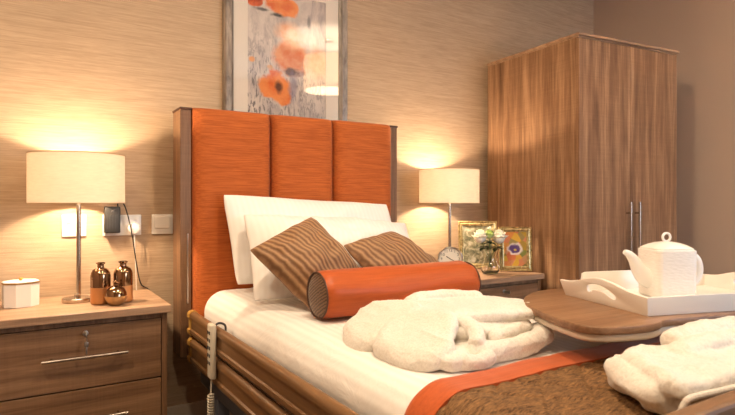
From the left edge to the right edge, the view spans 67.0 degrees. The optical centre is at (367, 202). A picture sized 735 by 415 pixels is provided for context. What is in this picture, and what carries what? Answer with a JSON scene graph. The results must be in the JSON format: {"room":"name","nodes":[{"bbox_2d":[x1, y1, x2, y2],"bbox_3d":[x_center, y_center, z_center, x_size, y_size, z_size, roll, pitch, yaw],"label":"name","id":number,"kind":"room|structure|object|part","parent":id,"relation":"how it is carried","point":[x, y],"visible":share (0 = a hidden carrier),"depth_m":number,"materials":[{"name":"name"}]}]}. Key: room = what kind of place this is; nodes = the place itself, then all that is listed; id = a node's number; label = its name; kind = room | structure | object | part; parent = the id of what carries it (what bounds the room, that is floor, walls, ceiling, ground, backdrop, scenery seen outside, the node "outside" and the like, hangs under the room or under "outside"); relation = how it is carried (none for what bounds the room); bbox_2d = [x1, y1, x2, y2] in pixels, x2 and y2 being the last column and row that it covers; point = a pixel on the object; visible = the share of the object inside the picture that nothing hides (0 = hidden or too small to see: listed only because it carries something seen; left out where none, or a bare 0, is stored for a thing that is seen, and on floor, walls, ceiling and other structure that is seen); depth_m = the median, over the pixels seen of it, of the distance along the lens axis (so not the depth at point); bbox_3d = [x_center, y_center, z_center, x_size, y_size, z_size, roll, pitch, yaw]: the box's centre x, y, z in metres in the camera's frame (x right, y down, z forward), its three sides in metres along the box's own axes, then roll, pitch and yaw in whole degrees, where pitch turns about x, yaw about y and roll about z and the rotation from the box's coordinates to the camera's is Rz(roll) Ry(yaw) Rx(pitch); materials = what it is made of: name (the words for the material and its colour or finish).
{"room":"care facility","nodes":[
{"label":"care facility","id":0,"kind":"room"},
{"bbox_2d":[0,0,592,406],"bbox_3d":[-0.449,-0.280,2.889,5.190,2.660,0.100,0,0,-32],"label":"wall","id":1,"kind":"structure","parent":0,"point":[105,76],"depth_m":2.54,"materials":[{"name":"paper"}]},
{"bbox_2d":[62,215,85,236],"bbox_3d":[-1.234,0.095,2.335,0.092,0.092,0.010,0,0,-32],"label":"socket","id":2,"kind":"object","parent":1,"relation":"attached to","point":[68,221],"visible":0.9,"depth_m":2.33,"materials":[{"name":"white plastic"}]},
{"bbox_2d":[103,215,140,235],"bbox_3d":[-1.075,0.097,2.433,0.156,0.090,0.012,0,0,-32],"label":"double socket","id":3,"kind":"object","parent":1,"relation":"attached to","point":[124,222],"visible":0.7,"depth_m":2.44,"materials":[{"name":"white plastic"}]},
{"bbox_2d":[104,206,119,232],"bbox_3d":[-1.099,0.072,2.388,0.062,0.114,0.044,0,0,-32],"label":"power adapter","id":4,"kind":"object","parent":3,"relation":"attached to","point":[111,213],"visible":1,"depth_m":2.37,"materials":[{"name":"black plastic"}]},
{"bbox_2d":[109,210,115,228],"bbox_3d":[-1.089,0.070,2.370,0.038,0.079,0.002,0,0,-32],"label":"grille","id":5,"kind":"object","parent":4,"relation":"attached to","point":[112,213],"depth_m":2.37,"materials":[{"name":"grey"}]},
{"bbox_2d":[117,204,149,289],"bbox_3d":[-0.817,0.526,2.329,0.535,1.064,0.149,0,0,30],"label":"power cable","id":6,"kind":"object","parent":4,"relation":"attached to","point":[117,204],"visible":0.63,"depth_m":2.42,"materials":[{"name":"black plastic"}]},
{"bbox_2d":[127,222,140,289],"bbox_3d":[-1.025,0.242,2.440,0.052,0.311,0.034,0,0,-32],"label":"plug","id":7,"kind":"object","parent":3,"relation":"attached to","point":[135,227],"visible":0.89,"depth_m":2.43,"materials":[{"name":"white plastic"}]},
{"bbox_3d":[-1.023,0.267,2.446,0.006,0.261,0.024,0,0,1],"label":"cord","id":8,"kind":"part","parent":7,"relation":"part of","materials":[{"name":"white plastic"}]},
{"bbox_2d":[151,214,172,233],"bbox_3d":[-0.932,0.096,2.522,0.092,0.090,0.013,0,0,-32],"label":"light switch","id":9,"kind":"object","parent":1,"relation":"attached to","point":[160,223],"visible":1,"depth_m":2.52,"materials":[{"name":"white plastic"}]},
{"bbox_2d":[167,398,232,414],"bbox_3d":[-0.419,0.991,2.840,4.990,0.118,0.016,0,0,-32],"label":"baseboard","id":10,"kind":"structure","parent":1,"relation":"attached to","point":[199,407],"depth_m":2.58,"materials":[{"name":"beige paint"}]},
{"bbox_2d":[222,0,347,120],"bbox_3d":[-0.402,-0.733,2.834,0.676,0.905,0.041,0,0,-32],"label":"framed picture","id":11,"kind":"object","parent":1,"relation":"attached to","point":[280,57],"visible":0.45,"depth_m":2.84,"materials":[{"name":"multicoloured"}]},
{"bbox_2d":[248,0,325,118],"bbox_3d":[-0.407,-0.733,2.844,0.476,0.705,0.003,0,0,-32],"label":"artwork","id":12,"kind":"object","parent":11,"relation":"attached to","point":[287,38],"depth_m":2.84},
{"bbox_2d":[593,0,734,274],"bbox_3d":[2.898,-0.280,2.328,0.100,2.660,4.390,0,0,-32],"label":"wall","id":13,"kind":"structure","parent":0,"point":[702,32],"depth_m":3.50,"materials":[{"name":"beige paint"}]},
{"bbox_3d":[0.737,1.090,0.983,5.190,0.080,4.590,0,0,-32],"label":"floor","id":14,"kind":"structure","parent":0,"visible":0},
{"bbox_2d":[0,289,170,414],"bbox_3d":[-1.099,0.718,2.124,0.580,0.665,0.478,0,0,-32],"label":"nightstand","id":15,"kind":"object","parent":14,"relation":"on","point":[57,358],"visible":1,"depth_m":1.97,"materials":[{"name":"brown wood"}]},
{"bbox_2d":[1,277,39,308],"bbox_3d":[-1.295,0.331,2.074,0.119,0.108,0.097,0,0,-42],"label":"trinket box","id":16,"kind":"object","parent":15,"relation":"on","point":[20,292],"visible":1,"depth_m":2.04,"materials":[{"name":"white ceramic"}]},
{"bbox_3d":[-1.295,0.292,2.074,0.115,0.006,0.094,0,0,-42],"label":"lid","id":17,"kind":"part","parent":16,"relation":"part of","materials":[{"name":"white ceramic"}]},
{"bbox_2d":[26,150,124,303],"bbox_3d":[-1.133,0.098,2.169,0.342,0.574,0.342,0,0,-32],"label":"table lamp","id":18,"kind":"object","parent":15,"relation":"on","point":[78,178],"visible":0.98,"depth_m":2.03,"materials":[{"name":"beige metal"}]},
{"bbox_3d":[-1.133,-0.093,2.169,0.340,0.191,0.340,0,0,-32],"label":"lamp shade","id":19,"kind":"part","parent":18,"relation":"part of","materials":[{"name":"fabric"}]},
{"bbox_3d":[-1.100,0.770,2.127,0.510,0.224,0.393,0,0,-32],"label":"drawer","id":20,"kind":"part","parent":15,"relation":"part of","materials":[{"name":"brown wood"}]},
{"bbox_3d":[-1.100,0.543,2.127,0.510,0.219,0.393,0,0,-32],"label":"drawer","id":21,"kind":"part","parent":15,"relation":"part of","materials":[{"name":"brown wood"}]},
{"bbox_3d":[-0.987,0.538,1.945,0.270,0.012,0.037,0,0,-32],"label":"handle","id":22,"kind":"part","parent":15,"relation":"part of","materials":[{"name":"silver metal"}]},
{"bbox_3d":[-1.106,0.399,2.136,0.580,0.028,0.451,0,0,-32],"label":"panel","id":23,"kind":"part","parent":15,"relation":"part of","materials":[{"name":"brown wood"}]},
{"bbox_2d":[90,262,110,304],"bbox_3d":[-1.023,0.306,2.127,0.071,0.158,0.071,0,0,-32],"label":"bottle","id":24,"kind":"object","parent":15,"relation":"on","point":[100,277],"visible":0.96,"depth_m":2.10,"materials":[{"name":"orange metal"}]},
{"bbox_2d":[105,281,126,305],"bbox_3d":[-0.951,0.340,2.097,0.077,0.090,0.077,0,0,-32],"label":"bud vase","id":25,"kind":"object","parent":15,"relation":"on","point":[115,295],"visible":1,"depth_m":2.07,"materials":[{"name":"gold metal"}]},
{"bbox_3d":[-0.987,0.757,1.945,0.270,0.012,0.037,0,0,-32],"label":"handle","id":26,"kind":"part","parent":15,"relation":"part of","materials":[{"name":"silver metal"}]},
{"bbox_2d":[113,261,132,301],"bbox_3d":[-0.958,0.306,2.174,0.071,0.158,0.071,0,0,-32],"label":"bottle","id":27,"kind":"object","parent":15,"relation":"on","point":[123,273],"visible":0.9,"depth_m":2.15,"materials":[{"name":"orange metal"}]},
{"bbox_2d":[172,107,734,414],"bbox_3d":[0.186,0.318,1.845,1.130,1.460,2.185,0,0,-32],"label":"bed","id":28,"kind":"object","parent":14,"relation":"on","point":[217,153],"visible":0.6,"depth_m":2.39,"materials":[{"name":"orange fabric"}]},
{"bbox_3d":[-0.811,0.130,2.428,0.046,1.060,0.130,0,0,-32],"label":"headboard post","id":29,"kind":"part","parent":28,"relation":"part of","materials":[{"name":"brown wood"}]},
{"bbox_2d":[207,322,226,414],"bbox_3d":[-0.522,0.696,2.013,0.119,0.531,0.048,0,0,-32],"label":"bed remote control","id":30,"kind":"object","parent":28,"relation":"hanging from","point":[211,331],"visible":0.98,"depth_m":1.97,"materials":[{"name":"beige plastic"}]},
{"bbox_3d":[-0.522,0.793,2.013,0.119,0.335,0.025,0,0,-32],"label":"coiled cord","id":31,"kind":"part","parent":30,"relation":"part of","materials":[{"name":"beige plastic"}]},
{"bbox_3d":[-0.558,0.531,1.991,0.022,0.198,0.048,0,0,-32],"label":"casing","id":32,"kind":"part","parent":30,"relation":"part of","materials":[{"name":"beige plastic"}]},
{"bbox_3d":[-0.587,0.909,2.240,0.050,0.278,0.060,0,0,-32],"label":"leg","id":33,"kind":"part","parent":28,"relation":"part of","materials":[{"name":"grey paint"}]},
{"bbox_3d":[0.202,0.750,1.810,0.935,0.060,2.020,0,0,-32],"label":"bed frame","id":34,"kind":"part","parent":28,"relation":"part of","materials":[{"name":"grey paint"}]},
{"bbox_3d":[-0.217,0.617,1.497,0.032,0.100,1.940,0,0,-32],"label":"rail","id":35,"kind":"part","parent":28,"relation":"part of","materials":[{"name":"brown wood"}]},
{"bbox_3d":[0.220,0.635,1.786,0.950,0.170,1.920,0,0,-32],"label":"mattress","id":36,"kind":"part","parent":28,"relation":"part of","materials":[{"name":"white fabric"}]},
{"bbox_3d":[-0.217,0.502,1.497,0.032,0.100,1.940,0,0,-32],"label":"rail","id":37,"kind":"part","parent":28,"relation":"part of","materials":[{"name":"brown wood"}]},
{"bbox_3d":[0.104,0.130,2.998,0.046,1.060,0.130,0,0,-32],"label":"headboard post","id":38,"kind":"part","parent":28,"relation":"part of","materials":[{"name":"brown wood"}]},
{"bbox_2d":[204,288,608,414],"bbox_3d":[0.219,0.455,1.786,0.980,0.190,1.942,0,0,-32],"label":"mattress","id":39,"kind":"object","parent":28,"relation":"on","point":[285,330],"visible":0.19,"depth_m":1.51,"materials":[{"name":"white fabric"}]},
{"bbox_2d":[250,217,358,307],"bbox_3d":[-0.211,0.215,2.008,0.223,0.322,0.367,0,0,41],"label":"cushion","id":40,"kind":"object","parent":39,"relation":"on","point":[305,248],"visible":0.79,"depth_m":1.93,"materials":[{"name":"brown fabric"}]},
{"bbox_2d":[224,195,390,283],"bbox_3d":[-0.216,0.150,2.519,0.838,0.369,0.181,0,0,-32],"label":"pillow","id":41,"kind":"object","parent":39,"relation":"on","point":[236,206],"visible":0.34,"depth_m":2.40,"materials":[{"name":"white fabric"}]},
{"bbox_2d":[244,214,408,300],"bbox_3d":[-0.117,0.205,2.344,0.837,0.314,0.295,0,0,-32],"label":"pillow","id":42,"kind":"object","parent":39,"relation":"on","point":[259,228],"visible":0.39,"depth_m":2.24,"materials":[{"name":"white fabric"}]},
{"bbox_2d":[344,231,438,266],"bbox_3d":[0.122,0.238,2.195,0.235,0.242,0.409,0,0,38],"label":"cushion","id":43,"kind":"object","parent":39,"relation":"on","point":[389,248],"visible":0.57,"depth_m":2.13,"materials":[{"name":"brown fabric"}]},
{"bbox_2d":[307,260,480,318],"bbox_3d":[0.105,0.291,1.923,0.632,0.153,0.173,0,0,-30],"label":"bolster","id":44,"kind":"object","parent":39,"relation":"on","point":[334,293],"visible":0.78,"depth_m":1.81,"materials":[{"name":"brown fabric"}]},
{"bbox_3d":[-0.164,0.295,1.768,0.013,0.143,0.143,0,0,-30],"label":"panel","id":45,"kind":"part","parent":44,"relation":"part of","materials":[{"name":"brown fabric"}]},
{"bbox_2d":[343,289,553,371],"bbox_3d":[0.224,0.326,1.502,0.514,0.136,0.497,0,0,-32],"label":"bathrobe","id":46,"kind":"object","parent":39,"relation":"on","point":[448,330],"visible":0.98,"depth_m":1.38,"materials":[{"name":"white fabric"}]},
{"bbox_2d":[404,335,660,414],"bbox_3d":[0.611,0.447,1.158,0.995,0.181,0.490,0,0,-32],"label":"throw","id":47,"kind":"object","parent":39,"relation":"on","point":[573,382],"visible":0.42,"depth_m":1.10,"materials":[{"name":"brown fabric"}]},
{"bbox_2d":[604,316,734,414],"bbox_3d":[0.681,0.305,1.091,0.521,0.123,0.274,0,0,-32],"label":"bathrobe","id":48,"kind":"object","parent":47,"relation":"on","point":[694,362],"visible":0.95,"depth_m":1.00,"materials":[{"name":"white fabric"}]},
{"bbox_3d":[0.753,0.510,0.928,1.060,0.480,0.030,0,0,-32],"label":"footboard","id":49,"kind":"part","parent":28,"relation":"part of","materials":[{"name":"brown wood"}]},
{"bbox_2d":[476,268,543,299],"bbox_3d":[0.608,0.718,3.054,0.580,0.665,0.478,0,0,-32],"label":"nightstand","id":50,"kind":"object","parent":14,"relation":"on","point":[507,284],"visible":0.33,"depth_m":2.93,"materials":[{"name":"brown wood"}]},
{"bbox_2d":[419,168,479,245],"bbox_3d":[0.465,0.098,3.163,0.342,0.574,0.342,0,0,-32],"label":"table lamp","id":51,"kind":"object","parent":50,"relation":"on","point":[436,185],"visible":0.83,"depth_m":3.02,"materials":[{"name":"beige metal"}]},
{"bbox_3d":[0.465,-0.093,3.163,0.340,0.191,0.340,0,0,-32],"label":"lamp shade","id":52,"kind":"part","parent":51,"relation":"part of","materials":[{"name":"fabric"}]},
{"bbox_2d":[438,246,462,261],"bbox_3d":[0.441,0.308,2.956,0.132,0.154,0.036,0,0,5],"label":"alarm clock","id":53,"kind":"object","parent":50,"relation":"on","point":[449,253],"visible":0.5,"depth_m":2.94,"materials":[{"name":"silver metal"}]},
{"bbox_2d":[458,221,497,267],"bbox_3d":[0.646,0.244,3.271,0.225,0.276,0.094,0,0,1],"label":"photo frame","id":54,"kind":"object","parent":50,"relation":"on","point":[467,245],"visible":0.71,"depth_m":3.25,"materials":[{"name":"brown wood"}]},
{"bbox_2d":[463,226,491,262],"bbox_3d":[0.646,0.246,3.256,0.177,0.227,0.032,0,0,1],"label":"photo","id":55,"kind":"object","parent":54,"relation":"attached to","point":[471,254],"depth_m":3.25},
{"bbox_2d":[480,248,499,273],"bbox_3d":[0.667,0.317,3.025,0.102,0.137,0.102,0,0,-32],"label":"glass vase","id":56,"kind":"object","parent":50,"relation":"on","point":[489,265],"visible":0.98,"depth_m":2.99,"materials":[{"name":"white"}]},
{"bbox_2d":[472,229,490,250],"bbox_3d":[0.619,0.258,3.026,0.107,0.230,0.102,0,0,-32],"label":"flower","id":57,"kind":"object","parent":56,"relation":"in","point":[479,236],"visible":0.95,"depth_m":3.00,"materials":[{"name":"white plant"}]},
{"bbox_2d":[483,230,495,248],"bbox_3d":[0.665,0.259,3.024,0.083,0.227,0.075,0,0,-32],"label":"flower","id":58,"kind":"object","parent":56,"relation":"in","point":[489,233],"visible":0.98,"depth_m":3.01,"materials":[{"name":"green plant"}]},
{"bbox_2d":[490,229,508,248],"bbox_3d":[0.714,0.259,3.024,0.106,0.229,0.103,0,0,-32],"label":"flower","id":59,"kind":"object","parent":56,"relation":"in","point":[499,236],"visible":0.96,"depth_m":3.00,"materials":[{"name":"white plant"}]},
{"bbox_3d":[0.607,0.543,3.056,0.510,0.219,0.393,0,0,-32],"label":"drawer","id":60,"kind":"part","parent":50,"relation":"part of","materials":[{"name":"brown wood"}]},
{"bbox_3d":[0.601,0.399,3.065,0.580,0.028,0.451,0,0,-32],"label":"panel","id":61,"kind":"part","parent":50,"relation":"part of","materials":[{"name":"brown wood"}]},
{"bbox_2d":[498,227,532,270],"bbox_3d":[0.832,0.258,3.142,0.182,0.248,0.094,0,0,5],"label":"photo frame","id":62,"kind":"object","parent":50,"relation":"on","point":[515,254],"visible":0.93,"depth_m":3.12,"materials":[{"name":"brown wood"}]},
{"bbox_2d":[503,232,526,265],"bbox_3d":[0.831,0.260,3.125,0.137,0.202,0.029,0,0,5],"label":"photo","id":63,"kind":"object","parent":62,"relation":"attached to","point":[514,245],"depth_m":3.12},
{"bbox_2d":[487,32,678,290],"bbox_3d":[1.294,0.082,3.373,0.811,1.937,0.771,0,0,-27],"label":"wardrobe","id":64,"kind":"object","parent":14,"relation":"on","point":[582,127],"visible":0.61,"depth_m":3.06,"materials":[{"name":"brown wood"}]},
{"bbox_3d":[1.288,-0.876,3.385,0.811,0.022,0.743,0,0,-27],"label":"cornice","id":65,"kind":"part","parent":64,"relation":"part of","materials":[{"name":"brown wood"}]},
{"bbox_3d":[1.270,0.064,2.980,0.394,1.849,0.020,0,0,-27],"label":"door","id":66,"kind":"part","parent":64,"relation":"part of","materials":[{"name":"brown wood"}]},
{"bbox_3d":[1.428,0.242,3.030,0.012,0.495,0.038,0,0,-27],"label":"handle","id":67,"kind":"part","parent":64,"relation":"part of","materials":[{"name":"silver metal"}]},
{"bbox_3d":[1.492,0.242,3.062,0.012,0.495,0.038,0,0,-27],"label":"handle","id":68,"kind":"part","parent":64,"relation":"part of","materials":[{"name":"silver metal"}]},
{"bbox_3d":[1.625,0.064,3.160,0.394,1.849,0.020,0,0,-27],"label":"door","id":69,"kind":"part","parent":64,"relation":"part of","materials":[{"name":"brown wood"}]},
{"bbox_2d":[524,288,734,341],"bbox_3d":[0.840,0.662,1.583,0.962,0.774,0.600,0,0,-32],"label":"table","id":70,"kind":"object","parent":14,"relation":"on","point":[577,318],"visible":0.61,"depth_m":1.33,"materials":[{"name":"brown wood"}]},
{"bbox_2d":[560,270,734,315],"bbox_3d":[0.883,0.239,1.578,0.538,0.071,0.354,0,0,-15],"label":"serving tray","id":71,"kind":"object","parent":70,"relation":"on","point":[619,289],"visible":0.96,"depth_m":1.47,"materials":[{"name":"white paint"}]},
{"bbox_3d":[0.633,0.239,1.510,0.019,0.071,0.354,0,0,-15],"label":"panel","id":72,"kind":"part","parent":71,"relation":"part of","materials":[{"name":"white paint"}]},
{"bbox_3d":[0.842,0.242,1.731,0.527,0.066,0.015,0,0,-15],"label":"panel","id":73,"kind":"part","parent":71,"relation":"part of","materials":[{"name":"white paint"}]},
{"bbox_2d":[623,232,702,296],"bbox_3d":[0.843,0.173,1.582,0.234,0.182,0.117,0,0,-3],"label":"teapot","id":74,"kind":"object","parent":71,"relation":"on","point":[664,267],"visible":0.96,"depth_m":1.53,"materials":[{"name":"white ceramic"}]},
{"bbox_3d":[0.773,0.191,1.579,0.094,0.117,0.072,0,0,-3],"label":"spout","id":75,"kind":"part","parent":74,"relation":"part of","materials":[{"name":"white ceramic"}]},
{"bbox_3d":[0.853,0.098,1.583,0.029,0.030,0.007,0,0,-3],"label":"ring knob","id":76,"kind":"part","parent":74,"relation":"part of","materials":[{"name":"white ceramic"}]},
{"bbox_3d":[0.853,0.120,1.583,0.112,0.021,0.112,0,0,-3],"label":"lid","id":77,"kind":"part","parent":74,"relation":"part of","materials":[{"name":"white ceramic"}]},
{"bbox_3d":[0.929,0.189,1.586,0.062,0.106,0.015,0,0,-3],"label":"handle","id":78,"kind":"part","parent":74,"relation":"part of","materials":[{"name":"white ceramic"}]},
{"bbox_2d":[602,285,734,298],"bbox_3d":[0.885,0.270,1.572,0.507,0.009,0.322,0,0,-15],"label":"tray bottom","id":79,"kind":"object","parent":71,"relation":"attached to","point":[700,289],"depth_m":1.69,"materials":[{"name":"white paint"}]},
{"bbox_3d":[0.928,0.252,1.415,0.527,0.046,0.013,0,0,-15],"label":"panel","id":80,"kind":"part","parent":71,"relation":"part of","materials":[{"name":"white paint"}]},
{"bbox_3d":[1.133,0.239,1.646,0.019,0.071,0.354,0,0,-15],"label":"panel","id":81,"kind":"part","parent":71,"relation":"part of","materials":[{"name":"white paint"}]}
]}

